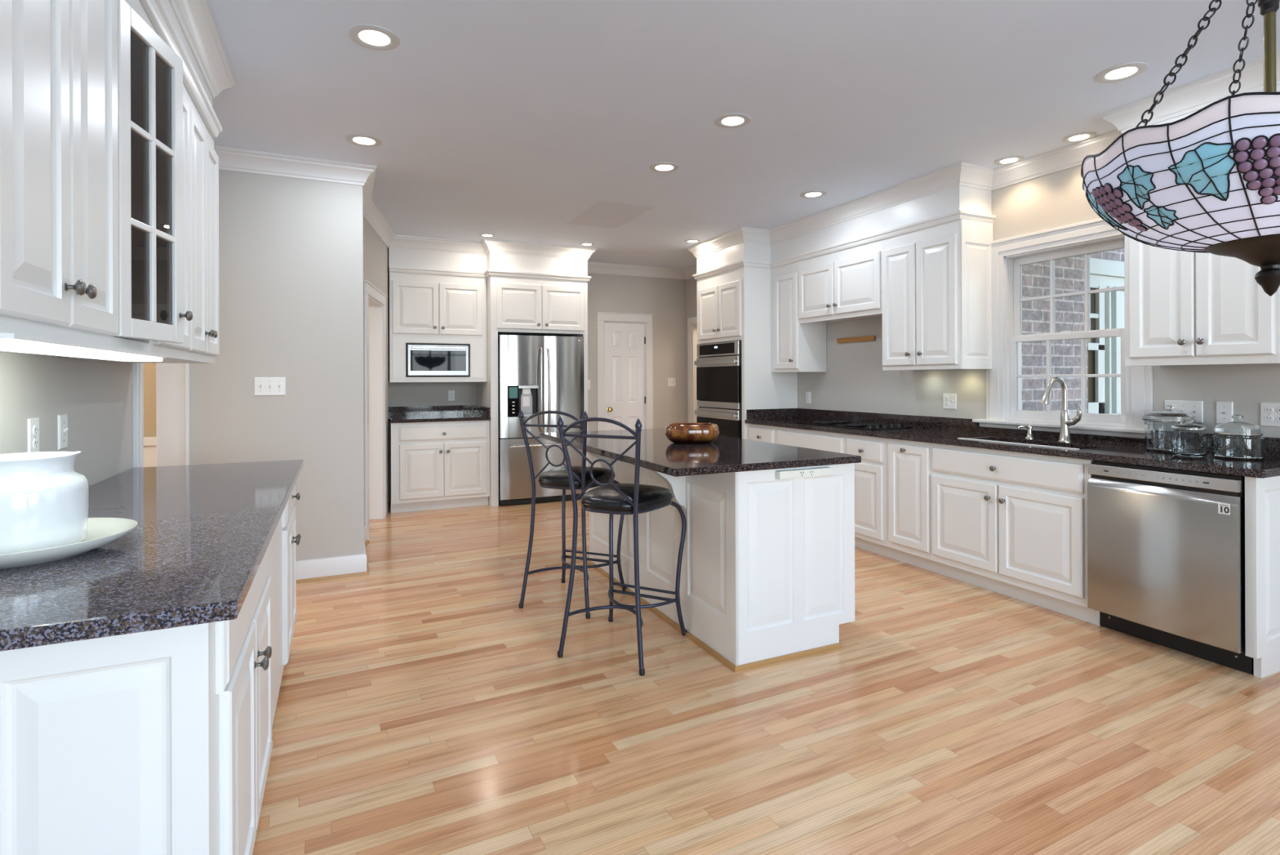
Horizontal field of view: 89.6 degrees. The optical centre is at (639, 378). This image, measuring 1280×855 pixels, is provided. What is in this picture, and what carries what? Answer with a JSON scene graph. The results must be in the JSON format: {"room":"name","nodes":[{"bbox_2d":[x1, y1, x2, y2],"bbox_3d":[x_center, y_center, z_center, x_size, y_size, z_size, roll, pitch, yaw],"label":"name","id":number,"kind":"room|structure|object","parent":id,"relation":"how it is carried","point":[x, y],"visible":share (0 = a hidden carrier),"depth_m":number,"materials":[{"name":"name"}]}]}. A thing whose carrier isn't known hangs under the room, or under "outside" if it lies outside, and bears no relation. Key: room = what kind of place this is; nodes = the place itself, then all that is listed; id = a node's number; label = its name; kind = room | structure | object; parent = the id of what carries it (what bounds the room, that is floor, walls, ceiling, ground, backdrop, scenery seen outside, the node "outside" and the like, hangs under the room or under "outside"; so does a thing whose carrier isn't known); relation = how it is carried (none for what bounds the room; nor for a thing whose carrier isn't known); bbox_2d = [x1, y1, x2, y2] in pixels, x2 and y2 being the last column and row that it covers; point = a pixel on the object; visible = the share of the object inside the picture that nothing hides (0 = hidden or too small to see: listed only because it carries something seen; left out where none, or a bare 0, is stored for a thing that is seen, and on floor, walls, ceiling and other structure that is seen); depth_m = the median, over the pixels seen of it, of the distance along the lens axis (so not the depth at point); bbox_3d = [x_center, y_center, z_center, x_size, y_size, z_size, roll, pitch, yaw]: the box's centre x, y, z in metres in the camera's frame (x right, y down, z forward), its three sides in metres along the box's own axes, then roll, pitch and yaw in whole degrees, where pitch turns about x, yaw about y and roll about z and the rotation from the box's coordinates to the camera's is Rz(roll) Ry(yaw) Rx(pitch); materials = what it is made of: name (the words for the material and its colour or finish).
{"room":"kitchen","nodes":[
{"label":"kitchen","id":0,"kind":"room"},
{"bbox_2d":[0,351,133,487],"bbox_3d":[-1.246,-0.055,0.496,0.140,2.720,7.450,0,0,-25],"label":"wall","id":1,"kind":"structure","parent":0,"point":[95,396],"depth_m":2.29,"materials":[{"name":"paint"}]},
{"bbox_2d":[26,417,39,452],"bbox_3d":[-1.842,0.177,1.961,0.009,0.116,0.070,0,0,-25],"label":"wall outlet","id":2,"kind":"object","parent":1,"relation":"attached to","point":[33,424],"visible":0.98,"depth_m":1.95,"materials":[{"name":"white plastic"}]},
{"bbox_2d":[32,438,38,448],"bbox_3d":[-1.839,0.197,1.962,0.003,0.033,0.033,0,0,-25],"label":"receptacle","id":3,"kind":"object","parent":2,"relation":"attached to","point":[35,441],"depth_m":1.96,"materials":[{"name":"white plastic"}]},
{"bbox_2d":[32,425,38,435],"bbox_3d":[-1.840,0.157,1.962,0.003,0.033,0.033,0,0,-25],"label":"receptacle","id":4,"kind":"object","parent":2,"relation":"attached to","point":[35,428],"depth_m":1.96,"materials":[{"name":"grey plastic"}]},
{"bbox_2d":[0,0,118,346],"bbox_3d":[-1.339,-0.597,1.298,0.364,1.044,0.679,0,0,-25],"label":"upper cabinet","id":5,"kind":"object","parent":1,"relation":"attached to","point":[59,152],"visible":0.99,"depth_m":1.31,"materials":[{"name":"paint"}]},
{"bbox_2d":[57,413,68,449],"bbox_3d":[-1.935,0.177,2.170,0.018,0.116,0.070,0,0,-25],"label":"light switch","id":6,"kind":"object","parent":1,"relation":"attached to","point":[63,428],"visible":1,"depth_m":2.16,"materials":[{"name":"white plastic"}]},
{"bbox_2d":[0,0,192,353],"bbox_3d":[-1.531,-0.596,1.792,0.431,1.044,0.379,0,0,-25],"label":"upper cabinet","id":7,"kind":"object","parent":1,"relation":"attached to","point":[150,73],"visible":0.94,"depth_m":1.83,"materials":[{"name":"paint"}]},
{"bbox_2d":[0,333,165,361],"bbox_3d":[-1.300,-0.065,1.502,0.114,0.020,1.020,0,0,-25],"label":"light","id":8,"kind":"object","parent":7,"relation":"attached to","point":[12,342],"visible":1,"depth_m":1.32,"materials":[{"name":"white plastic"}]},
{"bbox_2d":[141,0,222,137],"bbox_3d":[-1.651,-1.145,1.947,0.354,0.052,2.188,0,0,-25],"label":"trim","id":9,"kind":"structure","parent":7,"relation":"attached to","point":[157,11],"depth_m":2.33,"materials":[{"name":"paint"}]},
{"bbox_2d":[22,20,219,363],"bbox_3d":[-1.881,-0.595,2.463,0.364,1.044,1.129,0,0,-25],"label":"upper cabinet","id":10,"kind":"object","parent":1,"relation":"attached to","point":[201,344],"visible":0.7,"depth_m":2.61,"materials":[{"name":"paint"}]},
{"bbox_2d":[132,363,190,468],"bbox_3d":[-2.572,0.229,3.381,0.168,2.160,1.100,0,0,-25],"label":"trim","id":11,"kind":"structure","parent":1,"relation":"attached to","point":[172,380],"depth_m":3.85,"materials":[{"name":"paint"}]},
{"bbox_2d":[143,363,156,436],"bbox_3d":[-4.041,-0.045,3.426,4.760,2.720,3.900,0,0,-25],"label":"wall","id":12,"kind":"structure","parent":0,"point":[149,369],"depth_m":5.39,"materials":[{"name":"beige paint"}]},
{"bbox_2d":[143,436,156,466],"bbox_3d":[-4.725,0.902,5.083,4.610,0.830,0.035,0,0,-25],"label":"trim","id":13,"kind":"structure","parent":12,"relation":"attached to","point":[149,442],"depth_m":5.38,"materials":[{"name":"paint"}]},
{"bbox_2d":[168,0,235,98],"bbox_3d":[-1.629,-1.355,1.958,0.404,0.118,2.288,0,0,-25],"label":"trim","id":14,"kind":"structure","parent":12,"relation":"attached to","point":[195,19],"depth_m":2.59,"materials":[{"name":"paint"}]},
{"bbox_2d":[139,0,1279,275],"bbox_3d":[-0.378,-1.245,4.681,4.970,0.347,6.035,0,0,-25],"label":"trim","id":15,"kind":"structure","parent":12,"relation":"attached to","point":[958,197],"depth_m":5.92,"materials":[{"name":"paint"}]},
{"bbox_2d":[190,169,364,560],"bbox_3d":[-2.525,-0.051,4.423,1.130,2.720,0.750,0,0,-25],"label":"wall","id":16,"kind":"structure","parent":0,"point":[291,250],"depth_m":4.16,"materials":[{"name":"paint"}]},
{"bbox_2d":[253,377,285,395],"bbox_3d":[-2.344,0.047,4.083,0.174,0.116,0.018,0,0,-25],"label":"light switch","id":17,"kind":"object","parent":16,"relation":"attached to","point":[262,385],"visible":1,"depth_m":4.08,"materials":[{"name":"white plastic"}]},
{"bbox_2d":[213,145,395,248],"bbox_3d":[-2.194,-1.353,4.632,0.963,0.118,3.436,0,0,6],"label":"trim","id":18,"kind":"structure","parent":16,"relation":"attached to","point":[233,159],"depth_m":4.16,"materials":[{"name":"paint"}]},
{"bbox_2d":[296,524,369,583],"bbox_3d":[-2.444,1.241,4.531,1.038,0.136,0.950,0,0,-25],"label":"baseboard","id":19,"kind":"structure","parent":16,"relation":"attached to","point":[355,565],"depth_m":4.23,"materials":[{"name":"paint"}]},
{"bbox_2d":[362,216,388,525],"bbox_3d":[-2.505,-0.051,6.012,0.244,2.720,2.129,0,0,-17],"label":"wall","id":20,"kind":"structure","parent":0,"point":[375,251],"depth_m":5.70,"materials":[{"name":"paint"}]},
{"bbox_2d":[364,280,386,539],"bbox_3d":[-2.378,0.259,5.630,0.176,2.100,1.000,0,0,-13],"label":"trim","id":21,"kind":"structure","parent":20,"relation":"attached to","point":[375,313],"depth_m":6.00,"materials":[{"name":"paint"}]},
{"bbox_2d":[387,272,686,500],"bbox_3d":[-1.096,-0.056,7.750,3.694,2.720,0.140,0,0,-25],"label":"wall","id":22,"kind":"structure","parent":0,"point":[664,299],"depth_m":8.21,"materials":[{"name":"paint"}]},
{"bbox_2d":[387,271,486,382],"bbox_3d":[-2.155,-0.516,6.808,0.950,1.096,0.666,0,0,-25],"label":"upper cabinet","id":23,"kind":"object","parent":22,"relation":"attached to","point":[428,308],"visible":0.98,"depth_m":6.54,"materials":[{"name":"paint"}]},
{"bbox_2d":[405,342,470,377],"bbox_3d":[-2.132,-0.190,6.729,0.622,0.337,0.500,0,0,-25],"label":"microwave","id":24,"kind":"object","parent":23,"relation":"in","point":[422,359],"visible":0.98,"depth_m":6.51,"materials":[{"name":"silver metal"}]},
{"bbox_2d":[448,390,454,400],"bbox_3d":[-2.104,0.186,7.198,0.070,0.116,0.009,0,0,-25],"label":"wall outlet","id":25,"kind":"object","parent":22,"relation":"attached to","point":[451,393],"visible":1,"depth_m":7.20,"materials":[{"name":"white plastic"}]},
{"bbox_2d":[389,266,591,281],"bbox_3d":[-1.630,-1.085,6.967,2.044,0.052,0.834,0,0,-25],"label":"trim","id":26,"kind":"structure","parent":22,"relation":"attached to","point":[486,273],"depth_m":6.64,"materials":[{"name":"paint"}]},
{"bbox_2d":[389,234,597,259],"bbox_3d":[-1.598,-1.355,6.955,2.094,0.118,0.884,0,0,-25],"label":"trim","id":27,"kind":"structure","parent":22,"relation":"attached to","point":[486,246],"depth_m":6.62,"materials":[{"name":"paint"}]},
{"bbox_2d":[595,311,653,430],"bbox_3d":[-0.208,0.238,8.148,0.780,2.125,0.166,0,0,-25],"label":"trim","id":28,"kind":"structure","parent":22,"relation":"attached to","point":[602,317],"depth_m":8.07,"materials":[{"name":"paint"}]},
{"bbox_2d":[604,322,645,430],"bbox_3d":[-0.175,0.297,8.093,0.558,1.996,0.104,0,0,-25],"label":"door","id":29,"kind":"structure","parent":22,"relation":"in","point":[624,355],"depth_m":8.11,"materials":[{"name":"paint"}]},
{"bbox_2d":[587,262,697,279],"bbox_3d":[0.134,-1.361,7.494,1.670,0.118,1.365,0,0,-25],"label":"trim","id":30,"kind":"structure","parent":22,"relation":"attached to","point":[593,267],"depth_m":8.14,"materials":[{"name":"paint"}]},
{"bbox_2d":[667,377,675,386],"bbox_3d":[0.413,0.043,8.364,0.116,0.116,0.018,0,0,-25],"label":"light switch","id":31,"kind":"object","parent":22,"relation":"attached to","point":[671,381],"visible":1,"depth_m":8.37,"materials":[{"name":"white plastic"}]},
{"bbox_2d":[207,0,1279,269],"bbox_3d":[-0.595,-1.468,2.455,10.200,0.100,10.450,0,0,-25],"label":"ceiling","id":32,"kind":"structure","parent":0,"point":[546,122],"depth_m":3.23,"materials":[{"name":"paint"}]},
{"bbox_2d":[345,133,382,146],"bbox_3d":[-1.635,-1.410,3.821,0.200,0.007,0.200,0,0,-25],"label":"recessed light","id":33,"kind":"object","parent":32,"relation":"in","point":[360,140],"visible":1,"depth_m":3.81,"materials":[{"name":"white"}]},
{"bbox_2d":[347,24,399,50],"bbox_3d":[-1.101,-1.412,2.672,0.200,0.007,0.200,0,0,-25],"label":"recessed light","id":34,"kind":"object","parent":32,"relation":"in","point":[369,36],"visible":1,"depth_m":2.66,"materials":[{"name":"grey"}]},
{"bbox_2d":[649,162,679,172],"bbox_3d":[0.163,-1.417,4.326,0.200,0.007,0.200,0,0,-25],"label":"recessed light","id":35,"kind":"object","parent":32,"relation":"in","point":[660,166],"visible":1,"depth_m":4.31,"materials":[{"name":"white"}]},
{"bbox_2d":[714,113,751,128],"bbox_3d":[0.511,-1.418,3.547,0.200,0.007,0.200,0,0,-25],"label":"recessed light","id":36,"kind":"object","parent":32,"relation":"in","point":[729,120],"visible":1,"depth_m":3.54,"materials":[{"name":"white"}]},
{"bbox_2d":[800,190,826,198],"bbox_3d":[1.337,-1.421,4.970,0.200,0.007,0.200,0,0,-25],"label":"recessed light","id":37,"kind":"object","parent":32,"relation":"in","point":[814,193],"visible":1,"depth_m":4.95,"materials":[{"name":"white"}]},
{"bbox_2d":[994,155,1024,164],"bbox_3d":[2.410,-1.425,4.210,0.170,0.007,0.170,0,0,-25],"label":"recessed light","id":38,"kind":"object","parent":32,"relation":"in","point":[1011,159],"visible":1,"depth_m":4.21,"materials":[{"name":"white"}]},
{"bbox_2d":[1062,131,1096,142],"bbox_3d":[2.596,-1.425,3.811,0.170,0.007,0.170,0,0,-25],"label":"recessed light","id":39,"kind":"object","parent":32,"relation":"in","point":[1081,136],"visible":1,"depth_m":3.80,"materials":[{"name":"white"}]},
{"bbox_2d":[1094,62,1148,83],"bbox_3d":[2.243,-1.424,3.005,0.200,0.007,0.200,0,0,-25],"label":"recessed light","id":40,"kind":"object","parent":32,"relation":"in","point":[1122,72],"visible":1,"depth_m":3.00,"materials":[{"name":"white"}]},
{"bbox_2d":[1080,0,1279,296],"bbox_3d":[1.172,-0.789,1.200,0.582,1.270,0.582,0,0,-1],"label":"pendant lamp","id":41,"kind":"object","parent":32,"relation":"hanging from","point":[1206,180],"visible":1,"depth_m":1.14,"materials":[{"name":"multicoloured glass"}]},
{"bbox_2d":[252,488,1279,854],"bbox_3d":[-0.585,1.342,2.455,10.200,0.080,10.450,0,0,-25],"label":"floor","id":42,"kind":"structure","parent":0,"point":[420,709],"depth_m":2.42,"materials":[{"name":"brown wood"}]},
{"bbox_2d":[0,540,271,854],"bbox_3d":[-1.245,0.867,1.484,0.680,0.875,0.972,0,0,-25],"label":"base cabinet","id":43,"kind":"object","parent":42,"relation":"on","point":[158,741],"visible":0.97,"depth_m":1.13,"materials":[{"name":"paint"}]},
{"bbox_2d":[268,484,300,726],"bbox_3d":[-1.707,0.869,2.478,0.680,0.875,1.214,0,0,-25],"label":"base cabinet","id":44,"kind":"object","parent":42,"relation":"on","point":[284,540],"visible":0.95,"depth_m":2.63,"materials":[{"name":"paint"}]},
{"bbox_2d":[0,459,303,651],"bbox_3d":[-1.494,0.412,2.020,0.675,0.034,2.250,0,0,-25],"label":"countertop","id":45,"kind":"structure","parent":44,"relation":"on","point":[202,535],"depth_m":1.39,"materials":[{"name":"grey stone"}]},
{"bbox_2d":[0,517,137,568],"bbox_3d":[-1.373,0.372,1.440,0.398,0.044,0.372,0,0,-45],"label":"platter","id":46,"kind":"object","parent":45,"relation":"on","point":[101,531],"visible":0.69,"depth_m":1.40,"materials":[{"name":"white ceramic"}]},
{"bbox_2d":[0,450,88,554],"bbox_3d":[-1.393,0.272,1.440,0.255,0.217,0.217,0,0,2],"label":"ceramic jar","id":47,"kind":"object","parent":46,"relation":"on","point":[44,502],"visible":0.95,"depth_m":1.39,"materials":[{"name":"white ceramic"}]},
{"bbox_2d":[387,420,489,512],"bbox_3d":[-2.123,0.867,6.750,0.949,0.882,0.796,0,0,-25],"label":"base cabinet","id":48,"kind":"object","parent":42,"relation":"on","point":[441,464],"visible":1,"depth_m":6.42,"materials":[{"name":"paint"}]},
{"bbox_2d":[387,404,490,422],"bbox_3d":[-2.128,0.360,6.759,0.951,0.130,0.783,0,0,-25],"label":"countertop","id":49,"kind":"structure","parent":48,"relation":"on","point":[409,414],"depth_m":6.94,"materials":[{"name":"brown stone"}]},
{"bbox_2d":[475,275,588,506],"bbox_3d":[-1.203,0.118,7.151,1.053,2.372,0.846,0,0,-25],"label":"tall cabinet","id":50,"kind":"object","parent":42,"relation":"on","point":[516,305],"visible":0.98,"depth_m":6.75,"materials":[{"name":"paint"}]},
{"bbox_2d":[497,334,584,505],"bbox_3d":[-1.165,0.423,7.099,0.912,1.750,0.861,0,0,-25],"label":"refrigerator","id":51,"kind":"object","parent":42,"relation":"on","point":[536,373],"visible":0.83,"depth_m":6.72,"materials":[{"name":"grey metal"}]},
{"bbox_2d":[497,335,539,502],"bbox_3d":[-1.191,0.413,7.154,0.912,1.722,0.740,0,0,-25],"label":"door","id":52,"kind":"structure","parent":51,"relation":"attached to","point":[533,391],"depth_m":6.65,"materials":[{"name":"grey metal"}]},
{"bbox_2d":[518,409,626,618],"bbox_3d":[-0.390,0.737,3.815,0.453,1.128,0.531,0,0,22],"label":"bar stool","id":53,"kind":"object","parent":42,"relation":"on","point":[557,477],"visible":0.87,"depth_m":3.67,"materials":[{"name":"grey metal"}]},
{"bbox_2d":[556,416,686,675],"bbox_3d":[-0.078,0.736,3.147,0.453,1.128,0.531,0,0,26],"label":"bar stool","id":54,"kind":"object","parent":42,"relation":"on","point":[635,498],"visible":1,"depth_m":3.02,"materials":[{"name":"grey metal"}]},
{"bbox_2d":[586,450,854,671],"bbox_3d":[0.264,0.856,3.813,0.892,0.887,1.905,0,0,-25],"label":"kitchen island","id":55,"kind":"object","parent":42,"relation":"on","point":[767,576],"visible":0.65,"depth_m":3.06,"materials":[{"name":"paint"}]},
{"bbox_2d":[539,427,861,476],"bbox_3d":[0.185,0.394,3.844,1.030,0.034,2.030,0,0,-25],"label":"island countertop","id":56,"kind":"structure","parent":55,"relation":"on","point":[726,454],"depth_m":3.23,"materials":[{"name":"brown stone"}]},
{"bbox_2d":[665,422,719,443],"bbox_3d":[0.308,0.321,3.820,0.320,0.112,0.200,0,0,-1],"label":"bowl","id":57,"kind":"object","parent":56,"relation":"on","point":[677,433],"visible":1,"depth_m":3.74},
{"bbox_2d":[697,266,797,439],"bbox_3d":[1.067,0.110,6.668,0.678,2.372,0.896,0,0,-25],"label":"tall cabinet","id":58,"kind":"object","parent":42,"relation":"on","point":[734,304],"visible":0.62,"depth_m":6.25,"materials":[{"name":"paint"}]},
{"bbox_2d":[693,340,742,438],"bbox_3d":[1.024,0.270,6.657,0.612,1.283,0.817,0,0,-25],"label":"double oven","id":59,"kind":"object","parent":58,"relation":"in","point":[718,365],"visible":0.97,"depth_m":6.45,"materials":[{"name":"black glass"}]},
{"bbox_2d":[748,423,776,443],"bbox_3d":[1.370,0.858,6.069,0.638,0.875,0.434,0,0,-25],"label":"drawer","id":60,"kind":"object","parent":42,"relation":"on","point":[767,433],"visible":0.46,"depth_m":5.92,"materials":[{"name":"paint"}]},
{"bbox_2d":[776,426,845,453],"bbox_3d":[1.645,0.857,5.475,0.638,0.875,0.873,0,0,-25],"label":"drawer","id":61,"kind":"object","parent":42,"relation":"on","point":[813,439],"visible":0.02,"depth_m":5.29,"materials":[{"name":"paint"}]},
{"bbox_2d":[845,433,894,559],"bbox_3d":[1.916,0.856,4.894,0.638,0.875,0.408,0,0,-25],"label":"base cabinet","id":62,"kind":"object","parent":42,"relation":"on","point":[870,474],"visible":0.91,"depth_m":4.72,"materials":[{"name":"paint"}]},
{"bbox_2d":[886,438,939,573],"bbox_3d":[2.083,0.855,4.534,0.638,0.875,0.384,0,0,-25],"label":"base cabinet","id":63,"kind":"object","parent":42,"relation":"on","point":[908,463],"visible":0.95,"depth_m":4.40,"materials":[{"name":"paint"}]},
{"bbox_2d":[931,443,1100,625],"bbox_3d":[2.374,0.854,3.908,0.638,0.875,0.994,0,0,-25],"label":"base cabinet","id":64,"kind":"object","parent":42,"relation":"on","point":[1013,524],"visible":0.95,"depth_m":3.72,"materials":[{"name":"paint"}]},
{"bbox_2d":[745,408,1279,478],"bbox_3d":[2.083,0.352,4.544,0.626,0.129,3.806,0,0,-25],"label":"countertop","id":65,"kind":"structure","parent":64,"relation":"on","point":[933,429],"depth_m":3.99,"materials":[{"name":"brown stone"}]},
{"bbox_2d":[796,420,911,430],"bbox_3d":[1.746,0.370,5.332,0.420,0.028,0.880,0,0,-25],"label":"cooktop","id":66,"kind":"object","parent":65,"relation":"in","point":[846,424],"visible":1,"depth_m":5.18,"materials":[{"name":"black glass"}]},
{"bbox_2d":[957,437,1079,449],"bbox_3d":[2.352,0.494,3.882,0.341,0.234,0.736,0,0,-25],"label":"sink","id":67,"kind":"object","parent":65,"relation":"in","point":[957,437],"visible":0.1,"depth_m":3.75,"materials":[{"name":"silver metal"}]},
{"bbox_2d":[1017,424,1034,438],"bbox_3d":[2.470,0.338,4.119,0.103,0.087,0.052,0,0,-14],"label":"soap dispenser","id":68,"kind":"object","parent":65,"relation":"on","point":[1029,432],"visible":1,"depth_m":4.12,"materials":[{"name":"grey metal"}]},
{"bbox_2d":[1040,376,1082,442],"bbox_3d":[2.519,0.184,3.890,0.225,0.394,0.127,0,0,7],"label":"tap","id":69,"kind":"object","parent":65,"relation":"on","point":[1065,422],"visible":1,"depth_m":3.89,"materials":[{"name":"grey metal"}]},
{"bbox_2d":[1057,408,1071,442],"bbox_3d":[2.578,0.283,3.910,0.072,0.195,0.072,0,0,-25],"label":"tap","id":70,"kind":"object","parent":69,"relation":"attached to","point":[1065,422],"depth_m":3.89,"materials":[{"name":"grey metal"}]},
{"bbox_2d":[1142,404,1196,452],"bbox_3d":[2.798,0.259,3.412,0.224,0.240,0.224,0,0,-36],"label":"glass canister","id":71,"kind":"object","parent":65,"relation":"on","point":[1158,432],"visible":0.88,"depth_m":3.36,"materials":[{"name":"clear glass"}]},
{"bbox_2d":[1171,419,1207,457],"bbox_3d":[2.712,0.289,3.184,0.140,0.180,0.140,0,0,-36],"label":"glass canister","id":72,"kind":"object","parent":65,"relation":"on","point":[1188,438],"visible":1,"depth_m":3.14,"materials":[{"name":"clear glass"}]},
{"bbox_2d":[1212,414,1264,459],"bbox_3d":[2.877,0.275,3.101,0.186,0.208,0.186,0,0,-36],"label":"glass canister","id":73,"kind":"object","parent":65,"relation":"on","point":[1237,439],"visible":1,"depth_m":3.04,"materials":[{"name":"clear glass"}]},
{"bbox_2d":[1087,460,1253,673],"bbox_3d":[2.699,0.854,3.167,0.600,0.864,0.617,0,0,-25],"label":"dishwasher","id":74,"kind":"object","parent":42,"relation":"on","point":[1166,546],"visible":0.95,"depth_m":2.99,"materials":[{"name":"silver metal"}]},
{"bbox_2d":[1244,475,1279,677],"bbox_3d":[2.880,0.852,2.882,0.588,0.875,0.038,0,0,-25],"label":"end panel","id":75,"kind":"object","parent":42,"relation":"on","point":[1262,495],"visible":0.86,"depth_m":2.77,"materials":[{"name":"paint"}]},
{"bbox_2d":[685,164,1279,437],"bbox_3d":[2.765,-0.070,4.015,0.160,2.720,10.450,0,0,-25],"label":"wall","id":76,"kind":"structure","parent":0,"point":[855,380],"depth_m":4.54,"materials":[{"name":"paint"}]},
{"bbox_2d":[687,316,697,422],"bbox_3d":[0.938,0.252,7.940,0.188,2.090,1.090,0,0,-25],"label":"trim","id":77,"kind":"structure","parent":76,"relation":"attached to","point":[691,322],"depth_m":8.32,"materials":[{"name":"paint"}]},
{"bbox_2d":[770,261,826,372],"bbox_3d":[1.484,-0.571,6.132,0.368,1.012,0.424,0,0,-25],"label":"upper cabinet","id":78,"kind":"object","parent":76,"relation":"attached to","point":[796,347],"visible":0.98,"depth_m":5.99,"materials":[{"name":"paint"}]},
{"bbox_2d":[805,391,810,403],"bbox_3d":[1.631,0.181,6.255,0.009,0.116,0.070,0,0,-25],"label":"wall outlet","id":79,"kind":"object","parent":76,"relation":"attached to","point":[807,393],"visible":1,"depth_m":6.25,"materials":[{"name":"white plastic"}]},
{"bbox_2d":[686,162,994,257],"bbox_3d":[1.493,-1.367,5.705,0.714,0.118,3.173,0,0,-25],"label":"trim","id":80,"kind":"structure","parent":76,"relation":"attached to","point":[963,174],"depth_m":5.11,"materials":[{"name":"paint"}]},
{"bbox_2d":[798,239,882,324],"bbox_3d":[1.783,-0.792,5.489,0.368,0.572,0.993,0,0,-25],"label":"upper cabinet","id":81,"kind":"object","parent":76,"relation":"attached to","point":[846,284],"visible":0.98,"depth_m":5.38,"materials":[{"name":"paint"}]},
{"bbox_2d":[692,209,995,279],"bbox_3d":[1.516,-1.101,5.716,0.664,0.052,3.073,0,0,-25],"label":"trim","id":82,"kind":"structure","parent":76,"relation":"attached to","point":[958,215],"depth_m":5.13,"materials":[{"name":"paint"}]},
{"bbox_2d":[836,335,875,342],"bbox_3d":[1.896,-0.347,5.668,0.020,0.042,0.450,0,0,-25],"label":"wood strip","id":83,"kind":"object","parent":76,"relation":"attached to","point":[868,338],"visible":1,"depth_m":5.64,"materials":[{"name":"brown wood"}]},
{"bbox_2d":[881,218,992,370],"bbox_3d":[2.141,-0.574,4.720,0.368,1.012,0.702,0,0,-25],"label":"upper cabinet","id":84,"kind":"object","parent":76,"relation":"attached to","point":[936,280],"visible":1,"depth_m":4.49,"materials":[{"name":"paint"}]},
{"bbox_2d":[942,393,956,408],"bbox_3d":[2.302,0.167,4.800,0.018,0.116,0.116,0,0,-25],"label":"wall outlet","id":85,"kind":"object","parent":76,"relation":"attached to","point":[949,400],"visible":1,"depth_m":4.80,"materials":[{"name":"white plastic"}]},
{"bbox_2d":[991,128,1121,190],"bbox_3d":[2.624,-1.371,4.018,0.084,0.118,1.000,0,0,-25],"label":"trim","id":86,"kind":"structure","parent":76,"relation":"attached to","point":[1071,155],"depth_m":4.07,"materials":[{"name":"paint"}]},
{"bbox_2d":[972,217,1152,438],"bbox_3d":[2.683,-0.310,4.112,0.225,1.290,1.105,0,0,-25],"label":"window","id":87,"kind":"structure","parent":76,"relation":"in","point":[1004,410],"depth_m":4.18,"materials":[{"name":"paint"}]},
{"bbox_2d":[1164,400,1203,422],"bbox_3d":[2.921,0.174,3.469,0.018,0.116,0.174,0,0,-25],"label":"wall plate","id":88,"kind":"object","parent":76,"relation":"attached to","point":[1193,407],"visible":0.47,"depth_m":3.44,"materials":[{"name":"white plastic"}]},
{"bbox_2d":[1097,50,1279,133],"bbox_3d":[2.828,-1.371,3.200,0.404,0.118,0.813,0,0,-25],"label":"trim","id":89,"kind":"structure","parent":76,"relation":"attached to","point":[1196,95],"depth_m":3.13,"materials":[{"name":"paint"}]},
{"bbox_2d":[1124,235,1279,366],"bbox_3d":[2.845,-0.576,3.206,0.368,1.012,0.644,0,0,-25],"label":"upper cabinet","id":90,"kind":"object","parent":76,"relation":"attached to","point":[1182,308],"visible":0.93,"depth_m":3.15,"materials":[{"name":"paint"}]},
{"bbox_2d":[1216,401,1233,423],"bbox_3d":[2.999,0.174,3.309,0.011,0.116,0.070,0,0,-25],"label":"wall plate","id":91,"kind":"object","parent":76,"relation":"attached to","point":[1224,410],"visible":0.96,"depth_m":3.31,"materials":[{"name":"white plastic"}]},
{"bbox_2d":[1260,402,1279,426],"bbox_3d":[3.084,0.174,3.128,0.009,0.118,0.116,0,0,-25],"label":"wall outlet","id":92,"kind":"object","parent":76,"relation":"attached to","point":[1269,411],"visible":1,"depth_m":3.14,"materials":[{"name":"white plastic"}]},
{"bbox_2d":[1264,415,1273,422],"bbox_3d":[3.072,0.194,3.148,0.003,0.033,0.033,0,0,-25],"label":"receptacle","id":93,"kind":"object","parent":92,"relation":"attached to","point":[1267,418],"depth_m":3.15,"materials":[{"name":"white plastic"}]},
{"bbox_2d":[1264,407,1273,413],"bbox_3d":[3.072,0.154,3.148,0.003,0.033,0.033,0,0,-25],"label":"receptacle","id":94,"kind":"object","parent":92,"relation":"attached to","point":[1267,410],"depth_m":3.15,"materials":[{"name":"white plastic"}]},
{"bbox_2d":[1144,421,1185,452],"bbox_3d":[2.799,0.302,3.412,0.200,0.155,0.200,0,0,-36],"label":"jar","id":95,"kind":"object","parent":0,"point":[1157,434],"depth_m":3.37,"materials":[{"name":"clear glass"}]},
{"bbox_2d":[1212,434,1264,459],"bbox_3d":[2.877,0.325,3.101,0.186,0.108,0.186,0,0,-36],"label":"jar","id":96,"kind":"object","parent":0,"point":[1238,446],"depth_m":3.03,"materials":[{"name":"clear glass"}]},
{"label":"outside","id":97,"kind":"structure","parent":0,"visible":0},
{"bbox_3d":[4.097,1.935,-4.054,20.000,0.100,17.200,0,0,-25],"label":"ground","id":98,"kind":"structure","parent":97,"visible":0},
{"bbox_2d":[1021,248,1124,419],"bbox_3d":[3.758,-0.664,5.183,2.610,5.100,0.270,0,0,-25],"label":"wall","id":99,"kind":"structure","parent":98,"relation":"on","point":[1068,272],"depth_m":4.70,"materials":[{"name":"brick"}]},
{"bbox_2d":[1087,257,1124,423],"bbox_3d":[3.741,-0.274,5.092,0.880,1.280,0.160,0,0,-25],"label":"window","id":100,"kind":"structure","parent":99,"relation":"in","point":[1106,308],"depth_m":4.95,"materials":[{"name":"green paint"}]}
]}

